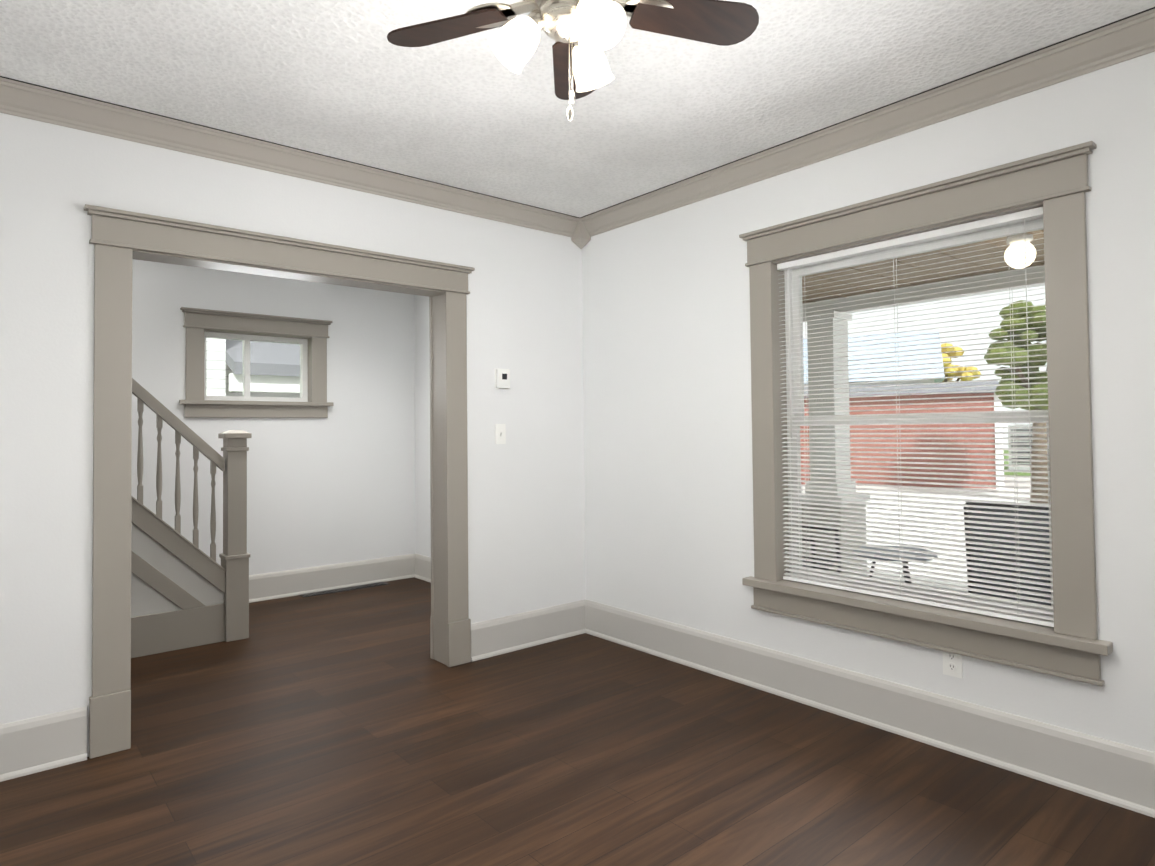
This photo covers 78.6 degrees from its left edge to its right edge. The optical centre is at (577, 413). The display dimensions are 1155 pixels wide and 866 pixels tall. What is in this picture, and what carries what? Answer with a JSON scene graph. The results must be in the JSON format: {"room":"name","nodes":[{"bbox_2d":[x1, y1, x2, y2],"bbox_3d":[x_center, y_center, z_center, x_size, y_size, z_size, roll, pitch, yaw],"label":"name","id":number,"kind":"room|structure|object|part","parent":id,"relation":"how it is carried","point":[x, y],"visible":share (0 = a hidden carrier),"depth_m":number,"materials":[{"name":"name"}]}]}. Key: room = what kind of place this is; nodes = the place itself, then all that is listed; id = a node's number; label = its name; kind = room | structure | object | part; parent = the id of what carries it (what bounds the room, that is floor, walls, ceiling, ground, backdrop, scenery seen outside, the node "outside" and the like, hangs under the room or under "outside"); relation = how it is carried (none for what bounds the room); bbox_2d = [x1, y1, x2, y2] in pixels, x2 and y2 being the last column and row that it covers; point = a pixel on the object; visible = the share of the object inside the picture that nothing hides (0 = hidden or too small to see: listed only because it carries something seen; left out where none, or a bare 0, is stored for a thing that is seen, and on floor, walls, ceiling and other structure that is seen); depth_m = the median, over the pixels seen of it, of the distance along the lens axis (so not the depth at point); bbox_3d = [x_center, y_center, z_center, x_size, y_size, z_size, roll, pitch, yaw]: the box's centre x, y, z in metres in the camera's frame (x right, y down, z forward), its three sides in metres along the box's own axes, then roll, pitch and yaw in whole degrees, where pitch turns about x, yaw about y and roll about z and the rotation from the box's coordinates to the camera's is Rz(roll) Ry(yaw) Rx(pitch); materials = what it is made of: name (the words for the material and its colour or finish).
{"room":"empty living room","nodes":[
{"label":"empty living room","id":0,"kind":"room"},
{"bbox_2d":[0,113,583,756],"bbox_3d":[-1.442,0.065,3.353,3.690,2.600,0.150,1,-2,-40],"label":"wall","id":1,"kind":"structure","parent":0,"point":[352,484],"depth_m":4.10,"materials":[{"name":"paint"}]},
{"bbox_2d":[0,706,86,781],"bbox_3d":[-2.358,1.253,2.425,1.110,0.200,0.030,1,-2,-40],"label":"baseboard","id":2,"kind":"structure","parent":1,"relation":"attached to","point":[28,746],"depth_m":2.69,"materials":[{"name":"grey paint"}]},
{"bbox_2d":[179,307,333,417],"bbox_3d":[-2.497,-0.363,5.497,1.105,0.790,0.275,1,-2,-40],"label":"window","id":3,"kind":"structure","parent":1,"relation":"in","point":[247,339],"depth_m":5.45,"materials":[{"name":"white plastic"}]},
{"bbox_2d":[84,204,474,758],"bbox_3d":[-1.331,0.273,3.441,1.796,2.187,0.254,1,-2,-40],"label":"door frame","id":4,"kind":"structure","parent":1,"relation":"attached to","point":[120,240],"depth_m":3.09,"materials":[{"name":"beige paint"}]},
{"bbox_2d":[0,76,579,238],"bbox_3d":[-1.378,-1.185,3.291,3.510,0.105,0.090,1,-2,-40],"label":"crown molding","id":5,"kind":"structure","parent":1,"relation":"attached to","point":[18,98],"depth_m":3.21,"materials":[{"name":"grey paint"}]},
{"bbox_2d":[249,554,411,602],"bbox_3d":[-2.065,1.328,5.679,1.625,0.200,0.030,1,-2,-40],"label":"baseboard","id":6,"kind":"structure","parent":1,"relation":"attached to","point":[281,584],"depth_m":5.71,"materials":[{"name":"grey paint"}]},
{"bbox_2d":[412,553,430,582],"bbox_3d":[-0.749,1.307,5.402,0.030,0.200,2.150,1,-2,-40],"label":"baseboard","id":7,"kind":"structure","parent":1,"relation":"attached to","point":[421,565],"depth_m":6.11,"materials":[{"name":"grey paint"}]},
{"bbox_2d":[495,424,505,443],"bbox_3d":[-0.441,0.117,4.082,0.072,0.116,0.023,1,-2,-40],"label":"light switch","id":8,"kind":"object","parent":1,"relation":"attached to","point":[500,433],"visible":1,"depth_m":4.08,"materials":[{"name":"white plastic"}]},
{"bbox_2d":[495,368,509,389],"bbox_3d":[-0.433,-0.203,4.099,0.100,0.120,0.023,1,-2,-40],"label":"thermostat","id":9,"kind":"object","parent":1,"relation":"attached to","point":[502,378],"visible":1,"depth_m":4.08,"materials":[{"name":"white plastic"}]},
{"bbox_2d":[471,600,583,661],"bbox_3d":[-0.276,1.273,4.180,0.824,0.200,0.030,1,-2,-40],"label":"baseboard","id":10,"kind":"structure","parent":1,"relation":"attached to","point":[502,635],"depth_m":4.15,"materials":[{"name":"grey paint"}]},
{"bbox_2d":[0,577,1154,865],"bbox_3d":[-0.777,1.401,2.627,4.150,0.120,6.850,1,-2,-40],"label":"floor","id":11,"kind":"structure","parent":0,"point":[358,727],"depth_m":2.60,"materials":[{"name":"brown wood"}]},
{"bbox_2d":[131,378,251,657],"bbox_3d":[-3.170,0.221,4.135,2.112,2.362,1.015,1,-2,-40],"label":"stair","id":12,"kind":"structure","parent":11,"relation":"on","point":[185,593],"depth_m":4.22,"materials":[{"name":"beige paint"}]},
{"bbox_3d":[-2.687,-0.027,3.988,1.264,1.884,0.060,1,-2,-40],"label":"handrail","id":13,"kind":"part","parent":12,"relation":"part of","materials":[{"name":"beige paint"}]},
{"bbox_2d":[300,582,387,597],"bbox_3d":[-1.884,1.423,5.732,0.700,0.007,0.113,1,-2,-40],"label":"floor vent","id":14,"kind":"object","parent":11,"relation":"in","point":[342,589],"visible":1,"depth_m":5.70,"materials":[{"name":"black metal"}]},
{"bbox_2d":[0,0,1154,216],"bbox_3d":[-0.806,-1.317,2.692,4.150,0.120,6.850,1,-2,-40],"label":"ceiling","id":15,"kind":"structure","parent":0,"point":[350,82],"depth_m":2.65,"materials":[{"name":"white paint"}]},
{"bbox_2d":[387,0,758,120],"bbox_3d":[-0.020,-0.997,1.707,0.979,0.585,0.970,1,-2,-40],"label":"ceiling fan","id":16,"kind":"object","parent":15,"relation":"hanging from","point":[583,34],"visible":1,"depth_m":1.79,"materials":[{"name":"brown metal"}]},
{"bbox_2d":[580,51,1154,751],"bbox_3d":[0.699,0.056,3.916,0.250,2.600,6.850,1,-2,-40],"label":"wall","id":17,"kind":"structure","parent":0,"point":[616,469],"depth_m":3.32,"materials":[{"name":"paint"}]},
{"bbox_2d":[571,7,1154,248],"bbox_3d":[1.330,-1.182,2.919,0.090,0.185,4.150,1,-2,-40],"label":"crown molding","id":18,"kind":"structure","parent":17,"relation":"attached to","point":[1098,47],"depth_m":2.88,"materials":[{"name":"grey paint"}]},
{"bbox_2d":[584,599,1154,817],"bbox_3d":[1.378,1.225,2.881,0.030,0.200,4.150,1,-2,-40],"label":"baseboard","id":19,"kind":"structure","parent":17,"relation":"attached to","point":[1104,769],"depth_m":2.88,"materials":[{"name":"grey paint"}]},
{"bbox_2d":[739,141,1112,685],"bbox_3d":[1.389,0.015,3.027,0.282,1.855,1.480,1,-2,-40],"label":"window","id":20,"kind":"structure","parent":17,"relation":"in","point":[977,237],"depth_m":2.82,"materials":[{"name":"white plastic"}]},
{"bbox_2d":[777,207,1053,626],"bbox_3d":[1.362,0.021,3.004,0.054,1.532,1.144,1,-2,-40],"label":"window blind","id":21,"kind":"object","parent":20,"relation":"attached to","point":[1020,216],"visible":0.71,"depth_m":2.92,"materials":[{"name":"white plastic"}]},
{"bbox_2d":[942,651,962,678],"bbox_3d":[1.477,0.977,2.782,0.009,0.116,0.072,1,-2,-40],"label":"electrical outlet","id":22,"kind":"object","parent":17,"relation":"attached to","point":[952,664],"visible":0.92,"depth_m":2.78,"materials":[{"name":"white plastic"}]},
{"label":"outside","id":23,"kind":"structure","parent":0,"visible":0},
{"bbox_2d":[801,450,1048,591],"bbox_3d":[7.706,2.140,10.903,100.000,0.320,80.000,1,-2,-40],"label":"ground","id":24,"kind":"structure","parent":23,"point":[951,512],"depth_m":14.14,"materials":[{"name":"concrete"}]},
{"bbox_2d":[206,338,299,397],"bbox_3d":[-7.157,-1.636,10.268,20.400,7.550,6.400,1,-2,-40],"label":"window view","id":25,"kind":"structure","parent":24,"relation":"on","point":[214,355],"depth_m":8.89,"materials":[{"name":"white"}]},
{"bbox_2d":[801,311,869,575],"bbox_3d":[2.331,0.516,6.514,0.500,2.870,0.500,1,-2,-40],"label":"porch column","id":26,"kind":"structure","parent":24,"relation":"on","point":[817,334],"depth_m":6.41,"materials":[{"name":"white painted wood"}]},
{"bbox_2d":[802,229,1044,314],"bbox_3d":[2.731,-1.149,4.197,3.200,0.340,8.100,1,-2,-40],"label":"porch roof","id":27,"kind":"structure","parent":26,"relation":"on","point":[962,281],"depth_m":5.49,"materials":[{"name":"brown"}]},
{"bbox_2d":[1004,233,1035,268],"bbox_3d":[2.757,-1.004,4.397,0.170,0.200,0.170,1,-2,-40],"label":"ceiling light","id":28,"kind":"object","parent":27,"relation":"attached to","point":[1022,251],"depth_m":4.34,"materials":[{"name":"white glass"}]},
{"bbox_2d":[803,330,944,385],"bbox_3d":[13.437,-0.744,36.870,9.800,6.600,9.800,-1,-2,25],"label":"house","id":29,"kind":"structure","parent":24,"relation":"on","point":[893,354],"depth_m":33.23,"materials":[{"name":"white"}]},
{"bbox_2d":[800,381,1003,488],"bbox_3d":[8.906,0.671,26.020,11.400,3.350,7.600,-1,-2,25],"label":"building","id":30,"kind":"structure","parent":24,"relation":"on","point":[929,430],"depth_m":21.50,"materials":[{"name":"red brick"}]},
{"bbox_2d":[860,575,966,591],"bbox_3d":[2.693,1.643,4.008,2.940,0.490,7.900,1,-2,-40],"label":"porch floor","id":31,"kind":"structure","parent":24,"relation":"on","point":[914,583],"depth_m":5.98,"materials":[{"name":"paint"}]},
{"bbox_2d":[802,526,841,572],"bbox_3d":[1.415,0.972,4.925,0.708,0.945,0.594,-2,-2,35],"label":"chair","id":32,"kind":"object","parent":31,"relation":"on","point":[810,527],"depth_m":4.95,"materials":[{"name":"grey metal"}]},
{"bbox_2d":[853,545,937,582],"bbox_3d":[2.219,1.196,4.932,0.540,0.463,0.540,1,-2,-40],"label":"side table","id":33,"kind":"object","parent":31,"relation":"on","point":[905,552],"depth_m":4.88,"materials":[{"name":"grey metal"}]},
{"bbox_2d":[963,502,1050,605],"bbox_3d":[2.471,0.934,3.818,0.594,0.945,0.708,-2,-2,35],"label":"chair","id":34,"kind":"object","parent":31,"relation":"on","point":[1007,538],"depth_m":3.65,"materials":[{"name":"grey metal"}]},
{"bbox_2d":[941,343,980,381],"bbox_3d":[24.840,-1.099,48.225,4.550,7.630,5.040,1,-2,-40],"label":"tree","id":35,"kind":"object","parent":24,"relation":"on","point":[957,368],"depth_m":46.73,"materials":[{"name":"yellow plant"}]},
{"bbox_2d":[984,300,1048,503],"bbox_3d":[10.968,-0.294,16.758,2.515,4.815,2.338,1,-2,-40],"label":"tree","id":36,"kind":"object","parent":24,"relation":"on","point":[1031,325],"depth_m":16.50,"materials":[{"name":"green plant"}]},
{"bbox_2d":[1007,425,1032,469],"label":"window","id":37,"kind":"structure","parent":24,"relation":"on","point":[1020,446],"depth_m":27.81,"materials":[{"name":"white"}]}
]}

